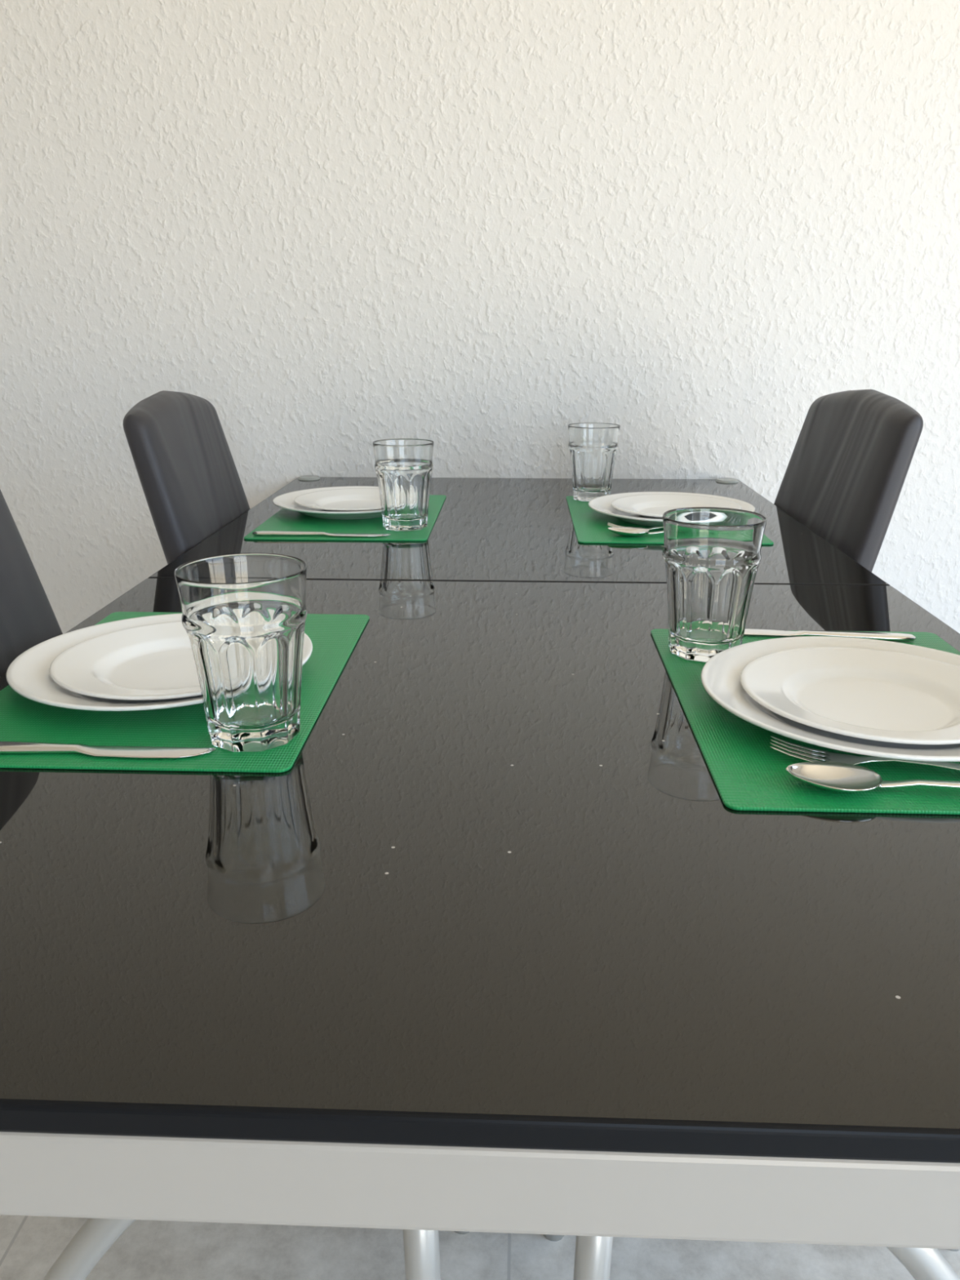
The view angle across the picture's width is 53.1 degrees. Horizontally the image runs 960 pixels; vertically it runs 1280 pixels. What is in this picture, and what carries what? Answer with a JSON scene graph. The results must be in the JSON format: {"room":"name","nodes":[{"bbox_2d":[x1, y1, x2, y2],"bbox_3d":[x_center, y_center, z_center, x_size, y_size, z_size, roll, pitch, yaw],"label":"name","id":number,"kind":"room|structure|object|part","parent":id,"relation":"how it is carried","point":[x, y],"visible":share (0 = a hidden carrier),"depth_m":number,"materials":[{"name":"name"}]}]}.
{"room":"dining room","nodes":[
{"label":"dining room","id":0,"kind":"room"},
{"bbox_2d":[0,0,959,634],"bbox_3d":[-0.565,-0.866,1.937,5.700,2.550,0.100,1,18,2],"label":"wall","id":1,"kind":"structure","parent":0,"point":[480,230],"depth_m":1.89,"materials":[{"name":"white paint"}]},
{"bbox_2d":[0,1214,959,1279],"bbox_3d":[-0.661,1.125,0.096,5.700,0.100,4.835,1,18,2],"label":"floor","id":2,"kind":"structure","parent":0,"point":[30,1245],"depth_m":1.14,"materials":[{"name":"tile"}]},
{"bbox_2d":[122,391,250,564],"bbox_3d":[-0.241,0.076,1.624,0.533,0.965,0.363,1,18,2],"label":"dining chair","id":3,"kind":"object","parent":2,"relation":"on","point":[188,476],"visible":0.34,"depth_m":1.43,"materials":[{"name":"grey fabric"}]},
{"bbox_2d":[0,489,469,1279],"bbox_3d":[-0.272,0.314,0.892,0.533,0.965,0.429,1,18,2],"label":"dining chair","id":4,"kind":"object","parent":2,"relation":"on","point":[28,619],"visible":0.12,"depth_m":0.91,"materials":[{"name":"grey fabric"}]},
{"bbox_3d":[-0.456,0.099,0.830,0.166,0.518,0.429,1,18,2],"label":"backrest","id":5,"kind":"part","parent":4,"relation":"part of","materials":[{"name":"grey fabric"}]},
{"bbox_3d":[-0.267,0.501,0.953,0.507,0.572,0.363,1,18,2],"label":"frame","id":6,"kind":"part","parent":4,"relation":"part of","materials":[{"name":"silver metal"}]},
{"bbox_2d":[0,475,959,1249],"bbox_3d":[0.042,0.280,1.317,0.928,0.754,1.723,1,18,2],"label":"dining table","id":7,"kind":"object","parent":2,"relation":"on","point":[500,947],"visible":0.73,"depth_m":0.48,"materials":[{"name":"black glass"}]},
{"bbox_2d":[0,611,369,773],"bbox_3d":[-0.270,0.032,0.869,0.285,0.002,0.389,1,18,2],"label":"placemat","id":8,"kind":"object","parent":7,"relation":"on","point":[334,637],"visible":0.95,"depth_m":0.75,"materials":[{"name":"green plastic"}]},
{"bbox_2d":[0,741,216,757],"bbox_3d":[-0.300,0.080,0.705,0.209,0.006,0.020,1,18,2],"label":"table knife","id":9,"kind":"object","parent":8,"relation":"on","point":[6,747],"visible":1,"depth_m":0.70,"materials":[{"name":"silver metal"}]},
{"bbox_2d":[5,613,312,711],"bbox_3d":[-0.280,0.022,0.858,0.258,0.022,0.258,1,18,2],"label":"dinner plate","id":10,"kind":"object","parent":8,"relation":"on","point":[28,675],"visible":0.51,"depth_m":0.81,"materials":[{"name":"white ceramic"}]},
{"bbox_2d":[48,621,201,700],"bbox_3d":[-0.268,0.021,0.854,0.210,0.018,0.210,1,18,2],"label":"plate","id":11,"kind":"object","parent":10,"relation":"on","point":[153,661],"visible":0.6,"depth_m":0.85,"materials":[{"name":"white ceramic"}]},
{"bbox_2d":[174,552,306,751],"bbox_3d":[-0.173,0.010,0.718,0.094,0.132,0.094,-15,23,-38],"label":"drinking glass","id":12,"kind":"object","parent":8,"relation":"on","point":[244,615],"visible":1,"depth_m":0.69,"materials":[{"name":"clear glass"}]},
{"bbox_2d":[244,494,446,541],"bbox_3d":[-0.208,-0.210,1.614,0.275,0.002,0.400,1,18,2],"label":"placemat","id":13,"kind":"object","parent":7,"relation":"on","point":[284,520],"visible":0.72,"depth_m":1.50,"materials":[{"name":"green plastic"}]},
{"bbox_2d":[252,530,391,536],"bbox_3d":[-0.238,-0.159,1.443,0.209,0.006,0.020,1,18,2],"label":"table knife","id":14,"kind":"object","parent":13,"relation":"on","point":[262,532],"visible":1,"depth_m":1.44,"materials":[{"name":"silver metal"}]},
{"bbox_2d":[272,485,382,519],"bbox_3d":[-0.220,-0.232,1.639,0.262,0.022,0.262,1,18,2],"label":"dinner plate","id":15,"kind":"object","parent":13,"relation":"on","point":[286,501],"visible":0.4,"depth_m":1.57,"materials":[{"name":"white ceramic"}]},
{"bbox_2d":[293,488,382,511],"bbox_3d":[-0.210,-0.233,1.636,0.210,0.018,0.210,1,18,2],"label":"plate","id":16,"kind":"object","parent":15,"relation":"on","point":[345,500],"visible":0.69,"depth_m":1.67,"materials":[{"name":"white ceramic"}]},
{"bbox_2d":[372,438,434,531],"bbox_3d":[-0.117,-0.240,1.487,0.094,0.132,0.094,4,19,13],"label":"drinking glass","id":17,"kind":"object","parent":13,"relation":"on","point":[403,467],"visible":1,"depth_m":1.46,"materials":[{"name":"clear glass"}]},
{"bbox_3d":[0.042,-0.036,1.213,0.920,0.048,1.717,1,18,2],"label":"frame","id":18,"kind":"part","parent":7,"relation":"part of","materials":[{"name":"grey paint"}]},
{"bbox_2d":[565,495,773,545],"bbox_3d":[0.294,-0.203,1.592,0.285,0.002,0.405,1,18,2],"label":"placemat","id":19,"kind":"object","parent":7,"relation":"on","point":[590,526],"visible":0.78,"depth_m":1.49,"materials":[{"name":"green plastic"}]},
{"bbox_2d":[567,422,620,502],"bbox_3d":[0.204,-0.321,1.737,0.094,0.132,0.094,5,19,16],"label":"drinking glass","id":20,"kind":"object","parent":19,"relation":"on","point":[593,447],"visible":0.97,"depth_m":1.71,"materials":[{"name":"clear glass"}]},
{"bbox_2d":[607,527,663,536],"bbox_3d":[0.292,-0.160,1.434,0.201,0.012,0.042,2,18,6],"label":"spoon","id":21,"kind":"object","parent":19,"relation":"on","point":[626,531],"visible":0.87,"depth_m":1.44,"materials":[{"name":"silver metal"}]},
{"bbox_2d":[607,522,663,529],"bbox_3d":[0.295,-0.170,1.466,0.199,0.010,0.025,3,18,9],"label":"fork","id":22,"kind":"object","parent":19,"relation":"on","point":[611,525],"visible":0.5,"depth_m":1.47,"materials":[{"name":"silver metal"}]},
{"bbox_2d":[588,491,755,526],"bbox_3d":[0.312,-0.211,1.576,0.268,0.022,0.268,1,18,2],"label":"dinner plate","id":23,"kind":"object","parent":19,"relation":"on","point":[602,504],"visible":0.38,"depth_m":1.59,"materials":[{"name":"white ceramic"}]},
{"bbox_2d":[610,493,742,519],"bbox_3d":[0.320,-0.213,1.575,0.210,0.018,0.210,1,18,2],"label":"plate","id":24,"kind":"object","parent":23,"relation":"on","point":[652,506],"visible":0.65,"depth_m":1.62,"materials":[{"name":"white ceramic"}]},
{"bbox_2d":[650,628,959,814],"bbox_3d":[0.314,0.052,0.807,0.290,0.002,0.392,1,18,2],"label":"placemat","id":25,"kind":"object","parent":7,"relation":"on","point":[748,774],"visible":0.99,"depth_m":0.68,"materials":[{"name":"green plastic"}]},
{"bbox_2d":[662,506,766,662],"bbox_3d":[0.217,-0.052,0.908,0.094,0.132,0.094,10,21,29],"label":"drinking glass","id":26,"kind":"object","parent":25,"relation":"on","point":[712,556],"visible":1,"depth_m":0.88,"materials":[{"name":"clear glass"}]},
{"bbox_2d":[743,628,915,640],"bbox_3d":[0.332,-0.007,0.974,0.209,0.006,0.020,2,18,7],"label":"table knife","id":27,"kind":"object","parent":25,"relation":"on","point":[869,635],"visible":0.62,"depth_m":0.96,"materials":[{"name":"silver metal"}]},
{"bbox_2d":[701,635,959,761],"bbox_3d":[0.317,0.048,0.778,0.270,0.022,0.270,1,18,2],"label":"dinner plate","id":28,"kind":"object","parent":25,"relation":"on","point":[721,674],"visible":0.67,"depth_m":0.77,"materials":[{"name":"white ceramic"}]},
{"bbox_2d":[740,646,959,744],"bbox_3d":[0.317,0.047,0.773,0.210,0.018,0.210,1,18,2],"label":"plate","id":29,"kind":"object","parent":28,"relation":"on","point":[863,693],"visible":1,"depth_m":0.79,"materials":[{"name":"white ceramic"}]},
{"bbox_2d":[769,735,959,770],"bbox_3d":[0.307,0.088,0.674,0.199,0.010,0.025,5,19,16],"label":"fork","id":30,"kind":"object","parent":25,"relation":"on","point":[829,756],"visible":0.96,"depth_m":0.69,"materials":[{"name":"silver metal"}]},
{"bbox_2d":[786,761,959,792],"bbox_3d":[0.308,0.098,0.641,0.201,0.012,0.042,3,18,9],"label":"spoon","id":31,"kind":"object","parent":25,"relation":"on","point":[828,775],"visible":1,"depth_m":0.66,"materials":[{"name":"silver metal"}]},
{"bbox_2d":[542,1234,959,1279],"bbox_3d":[0.328,0.323,0.865,0.533,0.965,0.385,1,18,2],"label":"dining chair","id":32,"kind":"object","parent":2,"relation":"on","point":[593,1254],"visible":0.02,"depth_m":0.74,"materials":[{"name":"grey metal"}]},
{"bbox_2d":[773,389,923,572],"bbox_3d":[0.370,0.064,1.662,0.533,0.965,0.405,0,18,-1],"label":"dining chair","id":33,"kind":"object","parent":2,"relation":"on","point":[843,480],"visible":0.34,"depth_m":1.46,"materials":[{"name":"grey fabric"}]}
]}

